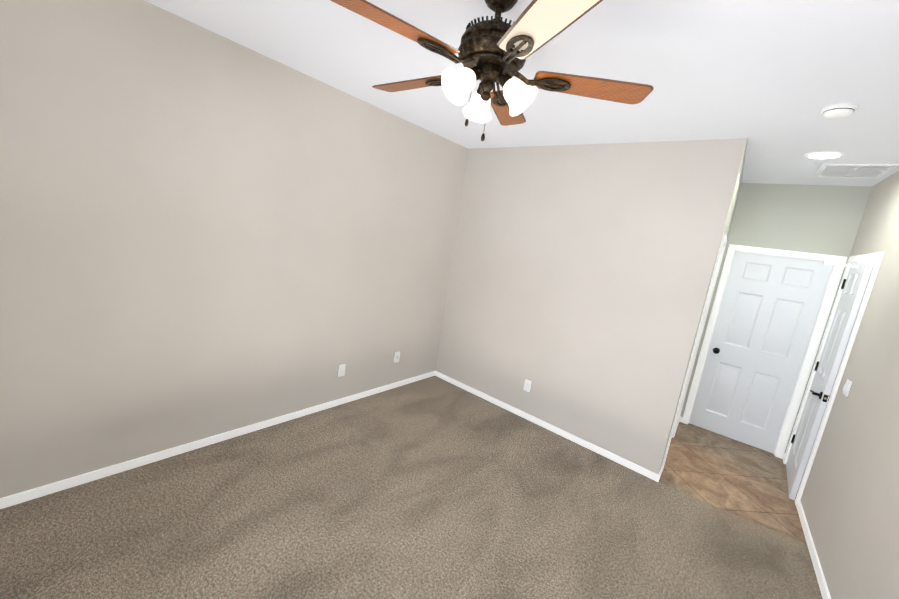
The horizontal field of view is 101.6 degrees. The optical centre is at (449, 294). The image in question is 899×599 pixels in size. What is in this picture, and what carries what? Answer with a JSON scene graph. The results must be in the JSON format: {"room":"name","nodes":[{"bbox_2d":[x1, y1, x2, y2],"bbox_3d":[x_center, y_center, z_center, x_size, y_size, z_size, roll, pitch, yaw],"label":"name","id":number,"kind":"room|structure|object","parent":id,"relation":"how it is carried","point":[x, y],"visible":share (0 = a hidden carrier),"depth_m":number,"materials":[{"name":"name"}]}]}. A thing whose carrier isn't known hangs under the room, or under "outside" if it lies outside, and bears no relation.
{"room":"empty bedroom","nodes":[
{"label":"empty bedroom","id":0,"kind":"room"},
{"bbox_2d":[0,0,467,497],"bbox_3d":[-0.471,-0.311,3.898,0.120,2.740,7.320,16,12,38],"label":"wall","id":1,"kind":"structure","parent":0,"point":[205,233],"depth_m":2.31,"materials":[{"name":"paint"}]},
{"bbox_2d":[0,371,435,508],"bbox_3d":[-1.518,1.061,2.974,0.017,0.060,4.230,16,12,38],"label":"baseboard","id":2,"kind":"structure","parent":1,"relation":"attached to","point":[24,496],"depth_m":2.52,"materials":[{"name":"white wood"}]},
{"bbox_2d":[338,363,345,376],"bbox_3d":[-1.020,0.719,3.475,0.009,0.124,0.079,16,12,38],"label":"electrical outlet","id":3,"kind":"object","parent":1,"relation":"attached to","point":[341,369],"visible":1,"depth_m":3.47,"materials":[{"name":"white plastic"}]},
{"bbox_2d":[394,351,399,362],"bbox_3d":[-0.571,0.686,4.011,0.018,0.124,0.079,16,12,38],"label":"outlet plate","id":4,"kind":"object","parent":1,"relation":"attached to","point":[396,356],"visible":1,"depth_m":4.01,"materials":[{"name":"white plastic"}]},
{"bbox_2d":[0,376,822,598],"bbox_3d":[0.003,1.506,1.849,3.900,0.003,4.394,16,12,38],"label":"floor carpet","id":5,"kind":"object","parent":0,"point":[434,487],"visible":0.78,"depth_m":2.25,"materials":[{"name":"brown carpet"}]},
{"bbox_2d":[144,0,898,186],"bbox_3d":[1.748,-1.137,2.037,5.420,0.120,7.320,16,12,38],"label":"ceiling","id":6,"kind":"structure","parent":0,"point":[769,80],"depth_m":1.97,"materials":[{"name":"paint"}]},
{"bbox_2d":[331,0,653,140],"bbox_3d":[0.129,-0.930,1.527,1.240,0.587,1.280,16,12,38],"label":"ceiling fan","id":7,"kind":"object","parent":6,"relation":"hanging from","point":[497,50],"visible":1,"depth_m":1.44,"materials":[{"name":"brown wood"}]},
{"bbox_2d":[804,151,843,159],"bbox_3d":[2.784,-1.032,2.727,0.214,0.008,0.214,15,12,36],"label":"recessed light","id":8,"kind":"object","parent":6,"relation":"in","point":[821,155],"visible":1,"depth_m":2.72,"materials":[{"name":"white"}]},
{"bbox_2d":[821,103,857,118],"bbox_3d":[2.116,-0.991,1.996,0.140,0.044,0.140,16,12,38],"label":"smoke detector","id":9,"kind":"object","parent":6,"relation":"attached to","point":[835,111],"visible":1,"depth_m":1.96,"materials":[{"name":"white plastic"}]},
{"bbox_2d":[813,164,898,177],"bbox_3d":[3.260,-0.994,2.972,0.400,0.025,0.440,15,12,36],"label":"ceiling vent","id":10,"kind":"object","parent":6,"relation":"in","point":[855,170],"visible":1,"depth_m":2.94,"materials":[{"name":"white metal"}]},
{"bbox_2d":[435,138,747,473],"bbox_3d":[1.010,-0.052,3.664,2.527,2.740,0.120,16,12,38],"label":"wall","id":11,"kind":"structure","parent":0,"point":[580,278],"depth_m":3.36,"materials":[{"name":"paint"}]},
{"bbox_2d":[523,379,531,391],"bbox_3d":[0.807,0.944,3.791,0.079,0.124,0.009,16,12,38],"label":"electrical outlet","id":12,"kind":"object","parent":11,"relation":"attached to","point":[527,385],"visible":1,"depth_m":3.79,"materials":[{"name":"white plastic"}]},
{"bbox_2d":[436,371,657,480],"bbox_3d":[0.786,1.262,3.820,2.499,0.060,0.013,16,12,38],"label":"baseboard","id":13,"kind":"structure","parent":11,"relation":"attached to","point":[607,454],"depth_m":3.59,"materials":[{"name":"white wood"}]},
{"bbox_2d":[659,422,806,543],"bbox_3d":[1.334,1.647,2.500,5.420,0.096,7.320,16,12,38],"label":"floor","id":14,"kind":"structure","parent":0,"point":[744,480],"depth_m":3.28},
{"bbox_2d":[724,151,745,236],"bbox_3d":[2.370,0.175,3.512,0.120,2.740,1.591,15,12,36],"label":"wall","id":15,"kind":"structure","parent":0,"point":[733,205],"depth_m":3.28,"materials":[{"name":"paint"}]},
{"bbox_2d":[662,232,726,470],"bbox_3d":[2.237,0.499,3.440,0.136,2.093,0.892,15,12,36],"label":"trim","id":16,"kind":"structure","parent":15,"relation":"attached to","point":[701,327],"depth_m":3.20,"materials":[{"name":"white wood"}]},
{"bbox_2d":[680,183,873,466],"bbox_3d":[2.954,0.157,4.143,4.900,2.740,0.120,15,12,36],"label":"wall","id":17,"kind":"structure","parent":0,"point":[822,219],"depth_m":3.64,"materials":[{"name":"paint"}]},
{"bbox_2d":[689,251,832,452],"bbox_3d":[3.231,0.602,3.885,0.762,2.020,0.105,15,12,36],"label":"closet door","id":18,"kind":"structure","parent":17,"relation":"in","point":[767,317],"depth_m":3.88,"materials":[{"name":"white wood"}]},
{"bbox_2d":[682,244,846,458],"bbox_3d":[3.264,0.572,3.918,0.900,2.093,0.136,15,12,36],"label":"door frame","id":19,"kind":"structure","parent":17,"relation":"attached to","point":[813,345],"depth_m":3.72,"materials":[{"name":"white wood"}]},
{"bbox_2d":[800,170,898,598],"bbox_3d":[1.831,0.499,1.084,0.120,2.740,6.127,15,12,36],"label":"wall","id":20,"kind":"structure","parent":0,"point":[849,499],"depth_m":2.26,"materials":[{"name":"paint"}]},
{"bbox_2d":[796,500,830,598],"bbox_3d":[1.380,1.807,1.071,0.013,0.060,4.848,15,12,36],"label":"baseboard","id":21,"kind":"structure","parent":20,"relation":"attached to","point":[824,590],"depth_m":2.43,"materials":[{"name":"white wood"}]},
{"bbox_2d":[786,260,874,499],"bbox_3d":[3.215,0.706,3.239,0.298,2.021,0.782,16,12,40],"label":"entry door","id":22,"kind":"structure","parent":20,"relation":"in","point":[854,284],"depth_m":3.06,"materials":[{"name":"white metal"}]},
{"bbox_2d":[783,252,883,504],"bbox_3d":[3.316,0.707,3.153,0.136,2.093,0.900,15,12,36],"label":"door frame","id":23,"kind":"structure","parent":20,"relation":"attached to","point":[877,257],"depth_m":2.93,"materials":[{"name":"white wood"}]},
{"bbox_2d":[843,378,852,396],"bbox_3d":[2.873,0.673,2.652,0.014,0.119,0.120,15,12,36],"label":"switch plate","id":24,"kind":"object","parent":20,"relation":"attached to","point":[847,387],"visible":1,"depth_m":2.63,"materials":[{"name":"white plastic"}]}
]}

